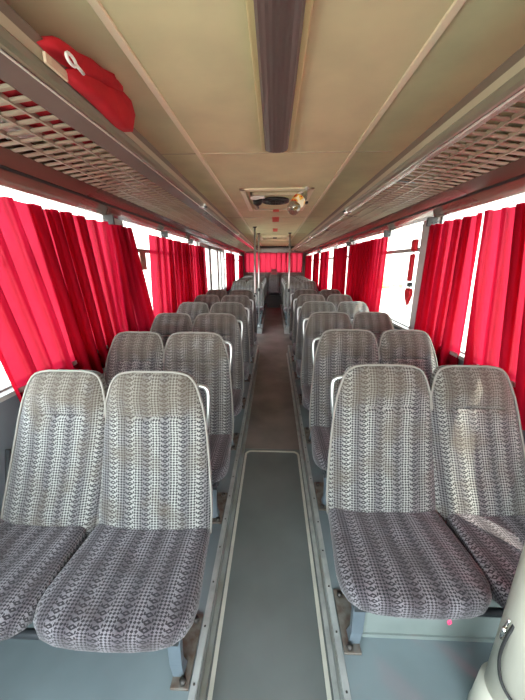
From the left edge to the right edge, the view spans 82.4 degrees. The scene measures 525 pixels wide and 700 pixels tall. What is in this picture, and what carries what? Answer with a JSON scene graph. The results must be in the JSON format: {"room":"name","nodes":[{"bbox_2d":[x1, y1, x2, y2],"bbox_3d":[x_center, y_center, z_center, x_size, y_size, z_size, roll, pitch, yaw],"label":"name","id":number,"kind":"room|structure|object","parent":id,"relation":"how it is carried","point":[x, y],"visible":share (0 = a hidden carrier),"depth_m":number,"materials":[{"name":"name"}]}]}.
{"room":"vehicle interior","nodes":[
{"label":"vehicle interior","id":0,"kind":"room"},
{"bbox_2d":[0,138,230,515],"bbox_3d":[-1.020,-0.970,4.819,0.060,2.202,12.642,1,16,2],"label":"wall","id":1,"kind":"structure","parent":0,"point":[9,408],"depth_m":1.33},
{"bbox_2d":[0,216,102,392],"bbox_3d":[-1.177,-0.052,0.532,0.026,0.924,3.543,1,16,2],"label":"window","id":2,"kind":"structure","parent":1,"relation":"in","point":[8,386],"depth_m":1.34,"materials":[{"name":"glass"}]},
{"bbox_2d":[0,288,225,402],"bbox_3d":[-0.988,-0.823,4.860,0.056,0.022,12.642,1,16,2],"label":"trim","id":3,"kind":"structure","parent":1,"relation":"attached to","point":[10,392],"depth_m":1.32,"materials":[{"name":"metal"}]},
{"bbox_2d":[114,218,122,225],"bbox_3d":[-1.096,-0.546,2.312,0.077,0.946,0.155,1,16,2],"label":"trim","id":4,"kind":"structure","parent":1,"relation":"attached to","point":[115,220],"depth_m":2.20,"materials":[{"name":"grey metal"}]},
{"bbox_2d":[0,192,241,255],"bbox_3d":[-0.935,-1.650,4.710,0.069,0.060,12.298,1,16,2],"label":"wire","id":5,"kind":"object","parent":1,"relation":"attached to","point":[108,218],"visible":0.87,"depth_m":2.02,"materials":[{"name":"silver metal"}]},
{"bbox_2d":[0,196,127,402],"bbox_3d":[-1.063,-0.263,1.643,0.085,0.942,1.244,1,16,2],"label":"curtain","id":6,"kind":"object","parent":5,"relation":"hanging from","point":[61,301],"visible":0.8,"depth_m":1.52,"materials":[{"name":"red fabric"}]},
{"bbox_2d":[109,225,154,330],"bbox_3d":[-1.032,-0.501,2.443,0.085,0.924,0.603,1,16,2],"label":"curtain","id":7,"kind":"object","parent":5,"relation":"hanging from","point":[139,313],"visible":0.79,"depth_m":2.35,"materials":[{"name":"red fabric"}]},
{"bbox_2d":[149,234,207,316],"bbox_3d":[-0.976,-0.923,3.882,0.073,0.890,2.326,1,16,2],"label":"curtain","id":8,"kind":"object","parent":5,"relation":"hanging from","point":[178,268],"visible":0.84,"depth_m":3.37,"materials":[{"name":"red fabric"}]},
{"bbox_2d":[225,252,235,290],"bbox_3d":[-0.823,-2.062,7.841,0.074,0.899,1.556,1,16,2],"label":"curtain","id":9,"kind":"object","parent":5,"relation":"hanging from","point":[230,258],"visible":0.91,"depth_m":7.55,"materials":[{"name":"red fabric"}]},
{"bbox_2d":[238,255,242,278],"bbox_3d":[-0.735,-2.734,10.184,0.094,0.899,1.087,0,16,2],"label":"curtain","id":10,"kind":"object","parent":5,"relation":"hanging from","point":[240,258],"visible":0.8,"depth_m":9.89,"materials":[{"name":"red fabric"}]},
{"bbox_2d":[0,141,245,254],"bbox_3d":[-0.899,-1.706,4.595,0.179,0.120,12.625,1,16,2],"label":"trim","id":11,"kind":"structure","parent":1,"relation":"attached to","point":[9,180],"depth_m":1.61,"materials":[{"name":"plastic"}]},
{"bbox_2d":[0,0,257,251],"bbox_3d":[-0.609,-1.770,4.466,0.443,0.127,12.348,1,16,2],"label":"luggage rack","id":12,"kind":"object","parent":1,"relation":"attached to","point":[18,38],"visible":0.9,"depth_m":1.14,"materials":[{"name":"beige"}]},
{"bbox_2d":[0,117,44,139],"bbox_3d":[-0.870,-0.748,0.983,0.164,0.012,0.268,1,16,2],"label":"paper","id":13,"kind":"object","parent":12,"relation":"on","point":[1,119],"visible":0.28,"depth_m":1.05,"materials":[{"name":"white paper"}]},
{"bbox_2d":[0,36,134,149],"bbox_3d":[-0.664,-0.792,0.819,0.360,0.184,0.877,1,16,2],"label":"cloth bag","id":14,"kind":"object","parent":12,"relation":"on","point":[99,86],"visible":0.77,"depth_m":0.90,"materials":[{"name":"red fabric"}]},
{"bbox_2d":[0,83,253,251],"bbox_3d":[-0.669,-1.732,4.479,0.322,0.047,12.348,1,16,2],"label":"grille","id":15,"kind":"object","parent":12,"relation":"attached to","point":[193,217],"depth_m":1.32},
{"bbox_2d":[137,242,196,252],"bbox_3d":[-1.061,-0.916,3.547,0.038,0.924,2.425,1,16,2],"label":"window","id":16,"kind":"structure","parent":1,"relation":"in","point":[146,250],"depth_m":2.77,"materials":[{"name":"glass"}]},
{"bbox_2d":[139,250,146,269],"bbox_3d":[-1.071,-0.808,2.692,0.007,0.172,0.120,1,16,2],"label":"card","id":17,"kind":"object","parent":16,"relation":"attached to","point":[142,254],"visible":0.86,"depth_m":2.69,"materials":[{"name":"brown"}]},
{"bbox_2d":[202,244,221,289],"bbox_3d":[-0.971,-1.161,6.016,0.052,1.806,2.064,1,16,2],"label":"door","id":18,"kind":"structure","parent":1,"relation":"in","point":[217,253],"depth_m":6.14,"materials":[{"name":"grey"}]},
{"bbox_2d":[221,250,225,289],"bbox_3d":[-0.918,-1.876,6.950,0.077,0.946,0.129,1,16,2],"label":"trim","id":19,"kind":"structure","parent":1,"relation":"attached to","point":[222,252],"depth_m":6.93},
{"bbox_2d":[0,345,257,699],"bbox_3d":[-0.646,0.872,2.030,0.922,0.197,6.295,1,16,2],"label":"floor","id":20,"kind":"structure","parent":0,"point":[29,669],"depth_m":1.05,"materials":[{"name":"grey rubber"}]},
{"bbox_2d":[0,369,212,690],"bbox_3d":[-0.659,0.607,1.068,0.932,0.960,0.565,1,16,2],"label":"seat","id":21,"kind":"object","parent":20,"relation":"on","point":[106,517],"visible":1,"depth_m":1.15,"materials":[{"name":"fabric"}]},
{"bbox_2d":[0,516,87,640],"bbox_3d":[-0.900,0.767,1.041,0.441,0.107,0.408,1,16,2],"label":"seat cushion","id":22,"kind":"object","parent":21,"relation":"on","point":[33,552],"depth_m":1.04,"materials":[{"name":"fabric"}]},
{"bbox_2d":[33,523,209,652],"bbox_3d":[-0.441,0.771,1.025,0.490,0.107,0.408,1,16,2],"label":"seat cushion","id":23,"kind":"object","parent":21,"relation":"on","point":[118,587],"depth_m":0.94,"materials":[{"name":"fabric"}]},
{"bbox_2d":[103,331,233,523],"bbox_3d":[-0.635,0.418,1.693,0.932,0.960,0.565,1,16,2],"label":"seat","id":24,"kind":"object","parent":20,"relation":"on","point":[203,355],"visible":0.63,"depth_m":1.78,"materials":[{"name":"fabric"}]},
{"bbox_2d":[209,434,231,482],"bbox_3d":[-0.417,0.582,1.650,0.490,0.107,0.408,1,16,2],"label":"seat cushion","id":25,"kind":"object","parent":24,"relation":"on","point":[220,444],"depth_m":1.59,"materials":[{"name":"fabric"}]},
{"bbox_2d":[150,313,243,449],"bbox_3d":[-0.611,0.229,2.318,0.932,0.960,0.565,1,16,2],"label":"seat","id":26,"kind":"object","parent":20,"relation":"on","point":[226,325],"visible":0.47,"depth_m":2.41,"materials":[{"name":"fabric"}]},
{"bbox_2d":[232,389,242,415],"bbox_3d":[-0.393,0.393,2.276,0.490,0.107,0.408,1,16,2],"label":"seat cushion","id":27,"kind":"object","parent":26,"relation":"on","point":[237,393],"depth_m":2.21,"materials":[{"name":"fabric"}]},
{"bbox_2d":[177,302,249,408],"bbox_3d":[-0.587,0.040,2.944,0.932,0.960,0.565,1,16,2],"label":"seat","id":28,"kind":"object","parent":20,"relation":"on","point":[193,309],"visible":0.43,"depth_m":3.03,"materials":[{"name":"fabric"}]},
{"bbox_2d":[243,362,248,379],"bbox_3d":[-0.369,0.204,2.901,0.490,0.107,0.408,1,16,2],"label":"seat cushion","id":29,"kind":"object","parent":28,"relation":"on","point":[246,364],"depth_m":2.81,"materials":[{"name":"fabric"}]},
{"bbox_2d":[188,345,259,699],"bbox_3d":[-0.192,0.817,1.996,0.022,0.080,6.295,1,16,2],"label":"trim","id":30,"kind":"structure","parent":20,"relation":"attached to","point":[202,642],"depth_m":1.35,"materials":[{"name":"metal"}]},
{"bbox_2d":[194,295,253,381],"bbox_3d":[-0.563,-0.149,3.569,0.932,0.960,0.565,1,16,2],"label":"seat","id":31,"kind":"object","parent":20,"relation":"on","point":[209,300],"visible":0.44,"depth_m":3.66,"materials":[{"name":"fabric"}]},
{"bbox_2d":[250,345,253,357],"bbox_3d":[-0.345,0.015,3.526,0.490,0.107,0.408,1,16,2],"label":"seat cushion","id":32,"kind":"object","parent":31,"relation":"on","point":[251,346],"depth_m":3.42,"materials":[{"name":"fabric"}]},
{"bbox_2d":[206,289,256,362],"bbox_3d":[-0.539,-0.338,4.194,0.932,0.960,0.565,1,16,2],"label":"seat","id":33,"kind":"object","parent":20,"relation":"on","point":[220,293],"visible":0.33,"depth_m":4.29,"materials":[{"name":"fabric"}]},
{"bbox_2d":[256,304,265,329],"bbox_3d":[-0.386,-1.057,8.821,0.922,0.163,4.859,1,16,2],"label":"floor","id":34,"kind":"structure","parent":0,"point":[265,304],"depth_m":7.51,"materials":[{"name":"grey"}]},
{"bbox_2d":[231,280,263,323],"bbox_3d":[-0.431,-1.128,7.026,0.932,0.960,0.565,1,16,2],"label":"seat","id":35,"kind":"object","parent":34,"relation":"on","point":[237,284],"visible":0.48,"depth_m":7.12,"materials":[{"name":"fabric"}]},
{"bbox_2d":[238,279,264,318],"bbox_3d":[-0.407,-1.308,7.654,0.932,0.960,0.565,1,16,2],"label":"seat","id":36,"kind":"object","parent":34,"relation":"on","point":[245,280],"visible":0.22,"depth_m":7.75,"materials":[{"name":"fabric"}]},
{"bbox_2d":[240,278,264,314],"bbox_3d":[-0.383,-1.488,8.281,0.932,0.960,0.565,1,16,2],"label":"seat","id":37,"kind":"object","parent":34,"relation":"on","point":[248,279],"visible":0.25,"depth_m":8.38,"materials":[{"name":"fabric"}]},
{"bbox_2d":[243,277,265,310],"bbox_3d":[-0.358,-1.668,8.909,0.932,0.960,0.565,1,16,2],"label":"seat","id":38,"kind":"object","parent":34,"relation":"on","point":[243,277],"visible":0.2,"depth_m":9.01,"materials":[{"name":"fabric"}]},
{"bbox_2d":[257,233,260,326],"bbox_3d":[-0.077,-1.456,6.407,0.077,1.935,0.077,1,16,2],"label":"pole","id":39,"kind":"object","parent":34,"relation":"on","point":[257,233],"visible":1,"depth_m":6.39,"materials":[{"name":"silver metal"}]},
{"bbox_2d":[257,304,266,333],"bbox_3d":[-0.003,-0.987,8.459,0.146,0.125,4.188,1,16,2],"label":"trim","id":40,"kind":"structure","parent":34,"relation":"attached to","point":[259,330],"depth_m":6.46,"materials":[{"name":"metal"}]},
{"bbox_2d":[1,0,524,245],"bbox_3d":[0.179,-1.969,4.487,2.442,0.200,12.728,1,16,2],"label":"ceiling","id":41,"kind":"structure","parent":0,"point":[196,53],"depth_m":1.02,"materials":[{"name":"plastic"}]},
{"bbox_2d":[87,0,261,245],"bbox_3d":[-0.255,-1.919,4.518,0.024,0.010,12.642,1,16,2],"label":"trim","id":42,"kind":"structure","parent":41,"relation":"attached to","point":[96,5],"depth_m":0.99,"materials":[{"name":"beige plastic"}]},
{"bbox_2d":[226,217,259,217],"bbox_3d":[0.160,-1.774,4.006,1.290,0.006,0.007,1,16,2],"label":"trim","id":43,"kind":"structure","parent":41,"relation":"attached to","point":[226,217],"depth_m":4.02,"materials":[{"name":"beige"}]},
{"bbox_2d":[260,235,288,240],"bbox_3d":[0.288,-2.608,7.030,0.688,0.064,1.032,1,16,2],"label":"ceiling hatch","id":44,"kind":"object","parent":41,"relation":"attached to","point":[262,237],"visible":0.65,"depth_m":6.58,"materials":[{"name":"beige plastic"}]},
{"bbox_2d":[272,217,278,221],"bbox_3d":[0.185,-1.833,4.212,0.095,0.004,0.482,1,16,2],"label":"sticker","id":45,"kind":"object","parent":41,"relation":"attached to","point":[274,219],"visible":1,"depth_m":4.20,"materials":[{"name":"red"}]},
{"bbox_2d":[239,188,314,211],"bbox_3d":[0.138,-1.438,2.984,0.619,0.087,1.049,1,16,2],"label":"ceiling hatch","id":46,"kind":"object","parent":41,"relation":"attached to","point":[273,201],"visible":0.93,"depth_m":2.76,"materials":[{"name":"beige plastic"}]},
{"bbox_2d":[250,196,264,199],"bbox_3d":[-0.042,-1.366,2.675,0.134,0.052,0.048,-2,16,-6],"label":"crumpled paper","id":47,"kind":"object","parent":46,"relation":"in","point":[253,197],"visible":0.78,"depth_m":2.67,"materials":[{"name":"white paper"}]},
{"bbox_2d":[263,200,287,204],"bbox_3d":[0.124,-1.411,2.868,0.229,0.007,0.230,8,18,27],"label":"fan grille","id":48,"kind":"object","parent":46,"relation":"attached to","point":[270,202],"depth_m":2.86,"materials":[{"name":"grey plastic"}]},
{"bbox_2d":[290,186,308,210],"bbox_3d":[0.292,-1.203,2.407,0.223,0.236,0.104,-13,21,-39],"label":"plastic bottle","id":49,"kind":"object","parent":46,"relation":"in","point":[294,205],"visible":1,"depth_m":2.40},
{"bbox_2d":[162,151,391,154],"bbox_3d":[0.071,-1.109,1.685,1.290,0.006,0.007,1,16,2],"label":"trim","id":50,"kind":"structure","parent":41,"relation":"attached to","point":[333,151],"depth_m":1.68,"materials":[{"name":"beige"}]},
{"bbox_2d":[245,0,313,152],"bbox_3d":[0.021,-0.669,0.219,0.158,0.043,2.924,1,16,2],"label":"ceiling lamp","id":51,"kind":"object","parent":41,"relation":"attached to","point":[278,29],"visible":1,"depth_m":0.87,"materials":[{"name":"beige plastic"}]},
{"bbox_2d":[287,0,465,245],"bbox_3d":[0.613,-1.910,4.487,0.024,0.010,12.642,1,16,2],"label":"trim","id":52,"kind":"structure","parent":41,"relation":"attached to","point":[456,5],"depth_m":0.99,"materials":[{"name":"beige plastic"}]},
{"bbox_2d":[205,308,333,699],"bbox_3d":[0.179,0.076,5.073,2.339,0.052,12.642,1,16,2],"label":"floor","id":53,"kind":"structure","parent":0,"point":[270,647],"depth_m":1.37,"materials":[{"name":"grey rubber"}]},
{"bbox_2d":[253,227,256,344],"bbox_3d":[-0.131,-1.090,5.332,0.077,2.047,0.077,1,16,2],"label":"pole","id":54,"kind":"object","parent":53,"relation":"on","point":[255,343],"visible":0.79,"depth_m":5.20,"materials":[{"name":"silver metal"}]},
{"bbox_2d":[207,450,331,699],"bbox_3d":[0.012,1.302,0.704,0.428,0.006,3.560,1,16,2],"label":"trim","id":55,"kind":"structure","parent":53,"relation":"on","point":[326,676],"depth_m":1.36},
{"bbox_2d":[266,304,280,307],"bbox_3d":[0.382,-1.520,10.342,0.490,0.112,0.009,1,16,2],"label":"trim","id":56,"kind":"structure","parent":53,"relation":"on","point":[268,305],"depth_m":10.34,"materials":[{"name":"grey"}]},
{"bbox_2d":[245,353,298,448],"bbox_3d":[0.128,0.430,3.740,0.480,0.002,2.709,1,16,2],"label":"aisle floor","id":57,"kind":"structure","parent":0,"point":[272,422],"depth_m":3.10,"materials":[{"name":"grey rubber"}]},
{"bbox_2d":[242,246,305,285],"bbox_3d":[0.413,-2.708,10.882,2.442,2.202,0.069,1,16,2],"label":"wall","id":58,"kind":"structure","parent":0,"point":[304,254],"depth_m":10.77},
{"bbox_2d":[244,253,302,272],"bbox_3d":[0.387,-3.108,10.670,2.073,0.679,0.030,1,16,2],"label":"curtain","id":59,"kind":"object","parent":58,"relation":"hanging from","point":[268,261],"visible":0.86,"depth_m":10.67,"materials":[{"name":"red fabric"}]},
{"bbox_2d":[247,248,301,251],"bbox_3d":[0.407,-3.492,10.496,2.305,0.138,0.240,1,16,2],"label":"trim","id":60,"kind":"structure","parent":58,"relation":"attached to","point":[261,249],"depth_m":10.38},
{"bbox_2d":[246,263,302,272],"bbox_3d":[0.413,-3.130,10.761,2.047,0.688,0.034,1,16,2],"label":"window","id":61,"kind":"structure","parent":58,"relation":"in","point":[302,263],"depth_m":10.83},
{"bbox_2d":[281,304,289,326],"bbox_3d":[1.030,-1.043,8.771,0.922,0.163,4.859,1,16,2],"label":"floor","id":62,"kind":"structure","parent":0,"point":[281,304],"depth_m":7.92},
{"bbox_2d":[246,275,301,303],"bbox_3d":[0.394,-2.131,10.509,2.107,0.971,0.708,1,16,2],"label":"bench","id":63,"kind":"object","parent":62,"relation":"on","point":[273,290],"visible":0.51,"depth_m":10.54,"materials":[{"name":"fabric"}]},
{"bbox_2d":[271,269,276,274],"bbox_3d":[0.414,-2.759,10.652,0.189,0.224,0.086,1,16,2],"label":"cardboard box","id":64,"kind":"object","parent":63,"relation":"on","point":[273,271],"visible":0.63,"depth_m":10.61,"materials":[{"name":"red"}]},
{"bbox_2d":[268,292,279,294],"bbox_3d":[0.388,-1.962,10.402,0.422,0.107,0.408,1,16,2],"label":"seat cushion","id":65,"kind":"object","parent":63,"relation":"on","point":[269,293],"depth_m":10.22,"materials":[{"name":"fabric"}]},
{"bbox_2d":[281,305,289,333],"bbox_3d":[0.621,-0.981,8.437,0.146,0.125,4.188,1,16,2],"label":"trim","id":66,"kind":"structure","parent":62,"relation":"attached to","point":[286,330],"depth_m":6.44,"materials":[{"name":"metal"}]},
{"bbox_2d":[286,233,290,327],"bbox_3d":[0.551,-1.422,6.286,0.077,1.935,0.077,1,16,2],"label":"pole","id":67,"kind":"object","parent":62,"relation":"on","point":[287,326],"visible":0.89,"depth_m":6.27,"materials":[{"name":"silver metal"}]},
{"bbox_2d":[281,276,302,308],"bbox_3d":[1.041,-1.798,9.364,0.932,0.960,0.565,1,16,2],"label":"seat","id":68,"kind":"object","parent":62,"relation":"on","point":[285,276],"visible":0.12,"depth_m":9.47,"materials":[{"name":"fabric"}]},
{"bbox_2d":[281,277,304,311],"bbox_3d":[1.017,-1.618,8.736,0.932,0.960,0.565,1,16,2],"label":"seat","id":69,"kind":"object","parent":62,"relation":"on","point":[285,277],"visible":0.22,"depth_m":8.85,"materials":[{"name":"fabric"}]},
{"bbox_2d":[282,278,307,315],"bbox_3d":[0.993,-1.438,8.109,0.932,0.960,0.565,1,16,2],"label":"seat","id":70,"kind":"object","parent":62,"relation":"on","point":[299,279],"visible":0.18,"depth_m":8.21,"materials":[{"name":"fabric"}]},
{"bbox_2d":[283,279,311,319],"bbox_3d":[0.969,-1.258,7.481,0.932,0.960,0.565,1,16,2],"label":"seat","id":71,"kind":"object","parent":62,"relation":"on","point":[302,280],"visible":0.2,"depth_m":7.58,"materials":[{"name":"fabric"}]},
{"bbox_2d":[283,281,317,324],"bbox_3d":[0.945,-1.078,6.853,0.932,0.960,0.565,1,16,2],"label":"seat","id":72,"kind":"object","parent":62,"relation":"on","point":[294,285],"visible":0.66,"depth_m":6.95,"materials":[{"name":"fabric"}]},
{"bbox_2d":[288,345,493,699],"bbox_3d":[0.770,0.887,1.979,0.922,0.197,6.295,1,16,2],"label":"floor","id":73,"kind":"structure","parent":0,"point":[386,668],"depth_m":1.06,"materials":[{"name":"grey rubber"}]},
{"bbox_2d":[289,289,340,361],"bbox_3d":[0.845,-0.350,4.236,0.932,0.960,0.565,1,16,2],"label":"seat","id":74,"kind":"object","parent":73,"relation":"on","point":[325,292],"visible":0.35,"depth_m":4.33,"materials":[{"name":"fabric"}]},
{"bbox_2d":[286,345,350,699],"bbox_3d":[0.316,0.823,1.978,0.022,0.080,6.295,1,16,2],"label":"trim","id":75,"kind":"structure","parent":73,"relation":"attached to","point":[335,628],"depth_m":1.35,"materials":[{"name":"metal"}]},
{"bbox_2d":[292,294,352,378],"bbox_3d":[0.821,-0.162,3.615,0.932,0.960,0.565,1,16,2],"label":"seat","id":76,"kind":"object","parent":73,"relation":"on","point":[335,299],"visible":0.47,"depth_m":3.71,"materials":[{"name":"fabric"}]},
{"bbox_2d":[292,343,295,354],"bbox_3d":[0.597,-0.002,3.588,0.490,0.106,0.408,1,16,2],"label":"seat cushion","id":77,"kind":"object","parent":76,"relation":"on","point":[293,344],"depth_m":3.52,"materials":[{"name":"fabric"}]},
{"bbox_2d":[295,301,368,404],"bbox_3d":[0.797,0.025,2.994,0.932,0.960,0.565,1,16,2],"label":"seat","id":78,"kind":"object","parent":73,"relation":"on","point":[351,308],"visible":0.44,"depth_m":3.09,"materials":[{"name":"fabric"}]},
{"bbox_2d":[296,359,301,375],"bbox_3d":[0.573,0.186,2.967,0.490,0.106,0.408,1,16,2],"label":"seat cushion","id":79,"kind":"object","parent":78,"relation":"on","point":[298,361],"depth_m":2.89,"materials":[{"name":"fabric"}]},
{"bbox_2d":[300,312,394,443],"bbox_3d":[0.773,0.213,2.373,0.932,0.960,0.565,1,16,2],"label":"seat","id":80,"kind":"object","parent":73,"relation":"on","point":[318,323],"visible":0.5,"depth_m":2.47,"materials":[{"name":"fabric"}]},
{"bbox_2d":[302,384,310,409],"bbox_3d":[0.549,0.374,2.346,0.490,0.106,0.408,1,16,2],"label":"seat cushion","id":81,"kind":"object","parent":80,"relation":"on","point":[306,388],"depth_m":2.29,"materials":[{"name":"fabric"}]},
{"bbox_2d":[309,329,437,510],"bbox_3d":[0.749,0.401,1.752,0.932,0.960,0.565,1,16,2],"label":"seat","id":82,"kind":"object","parent":73,"relation":"on","point":[337,350],"visible":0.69,"depth_m":1.85,"materials":[{"name":"fabric"}]},
{"bbox_2d":[310,426,330,470],"bbox_3d":[0.525,0.562,1.724,0.490,0.106,0.408,1,16,2],"label":"seat cushion","id":83,"kind":"object","parent":82,"relation":"on","point":[320,435],"depth_m":1.68,"materials":[{"name":"fabric"}]},
{"bbox_2d":[326,364,524,655],"bbox_3d":[0.725,0.589,1.131,0.932,0.960,0.565,1,16,2],"label":"seat","id":84,"kind":"object","parent":73,"relation":"on","point":[425,482],"visible":1,"depth_m":1.22,"materials":[{"name":"fabric"}]},
{"bbox_2d":[328,508,491,619],"bbox_3d":[0.501,0.750,1.103,0.490,0.106,0.408,1,16,2],"label":"seat cushion","id":85,"kind":"object","parent":84,"relation":"on","point":[413,563],"depth_m":1.01,"materials":[{"name":"fabric"}]},
{"bbox_2d":[446,513,524,607],"bbox_3d":[0.960,0.754,1.087,0.441,0.107,0.408,1,16,2],"label":"seat cushion","id":86,"kind":"object","parent":84,"relation":"on","point":[494,542],"depth_m":1.10,"materials":[{"name":"fabric"}]},
{"bbox_2d":[362,599,500,642],"bbox_3d":[0.787,0.936,1.291,0.804,0.206,0.411,1,16,2],"label":"box","id":87,"kind":"object","parent":73,"relation":"on","point":[476,629],"visible":0.12,"depth_m":1.12,"materials":[{"name":"grey metal"}]},
{"bbox_2d":[467,543,524,699],"bbox_3d":[0.731,0.209,0.659,0.163,1.952,0.163,1,16,2],"label":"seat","id":88,"kind":"object","parent":73,"relation":"on","point":[502,677],"visible":1,"depth_m":0.82,"materials":[{"name":"white plastic"}]},
{"bbox_2d":[318,141,524,443],"bbox_3d":[1.378,-0.946,4.734,0.060,2.202,12.642,1,16,2],"label":"wall","id":89,"kind":"structure","parent":0,"point":[523,150],"depth_m":1.71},
{"bbox_2d":[345,242,353,293],"bbox_3d":[1.360,-1.213,4.636,0.077,0.946,0.129,1,16,2],"label":"trim","id":90,"kind":"structure","parent":89,"relation":"attached to","point":[351,242],"depth_m":4.61,"materials":[{"name":"grey metal"}]},
{"bbox_2d":[354,241,419,327],"bbox_3d":[1.329,-0.901,3.495,0.038,0.924,2.236,1,16,2],"label":"window","id":91,"kind":"structure","parent":89,"relation":"in","point":[401,250],"depth_m":2.79,"materials":[{"name":"glass"}]},
{"bbox_2d":[291,44,524,251],"bbox_3d":[0.959,-1.732,4.417,0.443,0.083,12.348,1,16,2],"label":"luggage rack","id":92,"kind":"object","parent":89,"relation":"attached to","point":[496,90],"visible":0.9,"depth_m":1.25,"materials":[{"name":"beige"}]},
{"bbox_2d":[404,239,418,307],"bbox_3d":[1.212,-0.613,2.450,0.034,0.548,0.097,1,16,2],"label":"hanging ornament","id":93,"kind":"object","parent":89,"relation":"hanging from","point":[408,292],"visible":1,"depth_m":2.44,"materials":[{"name":"red fabric"}]},
{"bbox_2d":[303,155,524,254],"bbox_3d":[1.256,-1.684,4.518,0.179,0.120,12.625,1,16,2],"label":"trim","id":94,"kind":"structure","parent":89,"relation":"attached to","point":[513,169],"depth_m":1.77,"materials":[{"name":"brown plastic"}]},
{"bbox_2d":[306,198,524,255],"bbox_3d":[1.299,-1.627,4.631,0.069,0.060,12.298,1,16,2],"label":"wire","id":95,"kind":"object","parent":89,"relation":"attached to","point":[430,220],"visible":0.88,"depth_m":2.12,"materials":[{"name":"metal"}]},
{"bbox_2d":[305,255,311,279],"bbox_3d":[1.498,-2.632,9.829,0.077,0.899,1.641,1,16,2],"label":"curtain","id":96,"kind":"object","parent":95,"relation":"hanging from","point":[308,261],"visible":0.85,"depth_m":9.58,"materials":[{"name":"red fabric"}]},
{"bbox_2d":[312,253,319,288],"bbox_3d":[1.431,-2.136,8.100,0.077,0.899,1.043,1,16,2],"label":"curtain","id":97,"kind":"object","parent":95,"relation":"hanging from","point":[315,275],"visible":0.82,"depth_m":7.84,"materials":[{"name":"red fabric"}]},
{"bbox_2d":[318,250,329,290],"bbox_3d":[1.379,-1.748,6.746,0.076,0.899,1.008,1,16,2],"label":"curtain","id":98,"kind":"object","parent":95,"relation":"hanging from","point":[324,256],"visible":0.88,"depth_m":6.66,"materials":[{"name":"red fabric"}]},
{"bbox_2d":[331,246,347,293],"bbox_3d":[1.324,-1.311,5.221,0.087,0.899,0.970,1,16,2],"label":"curtain","id":99,"kind":"object","parent":95,"relation":"hanging from","point":[340,254],"visible":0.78,"depth_m":5.03,"materials":[{"name":"red fabric"}]},
{"bbox_2d":[346,237,387,311],"bbox_3d":[1.266,-0.903,3.799,0.093,0.899,1.434,1,16,2],"label":"curtain","id":100,"kind":"object","parent":95,"relation":"hanging from","point":[367,259],"visible":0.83,"depth_m":3.53,"materials":[{"name":"red fabric"}]},
{"bbox_2d":[414,213,482,365],"bbox_3d":[1.199,-0.351,2.028,0.072,0.985,0.568,1,16,2],"label":"curtain","id":101,"kind":"object","parent":95,"relation":"hanging from","point":[451,249],"visible":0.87,"depth_m":1.93,"materials":[{"name":"red fabric"}]},
{"bbox_2d":[463,202,524,429],"bbox_3d":[1.167,-0.119,1.220,0.069,0.985,1.014,1,16,2],"label":"curtain","id":102,"kind":"object","parent":95,"relation":"hanging from","point":[496,327],"visible":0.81,"depth_m":1.48,"materials":[{"name":"red fabric"}]},
{"bbox_2d":[409,218,440,329],"bbox_3d":[1.272,-0.554,2.339,0.077,0.946,0.181,1,16,2],"label":"trim","id":103,"kind":"structure","parent":89,"relation":"attached to","point":[425,230],"depth_m":2.36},
{"bbox_2d":[440,216,464,353],"bbox_3d":[1.214,-0.042,0.497,0.026,0.924,3.646,1,16,2],"label":"window","id":104,"kind":"structure","parent":89,"relation":"in","point":[444,217],"depth_m":2.11,"materials":[{"name":"glass"}]},
{"bbox_2d":[392,320,514,386],"bbox_3d":[1.346,-0.799,4.777,0.056,0.022,12.642,1,16,2],"label":"trim","id":105,"kind":"structure","parent":89,"relation":"attached to","point":[461,356],"depth_m":1.91,"materials":[{"name":"metal"}]},
{"label":"outside","id":106,"kind":"structure","parent":0,"visible":0},
{"bbox_2d":[0,274,475,387],"bbox_3d":[0.475,-1.172,13.075,103.200,0.172,129.000,1,16,2],"label":"ground","id":107,"kind":"structure","parent":106,"point":[392,302],"depth_m":19.89,"materials":[{"name":"white"}]},
{"bbox_2d":[382,276,404,288],"bbox_3d":[13.169,-7.164,31.479,3.061,1.205,4.455,1,16,2],"label":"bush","id":108,"kind":"object","parent":107,"relation":"on","point":[388,283],"visible":0.74,"depth_m":30.00,"materials":[{"name":"white"}]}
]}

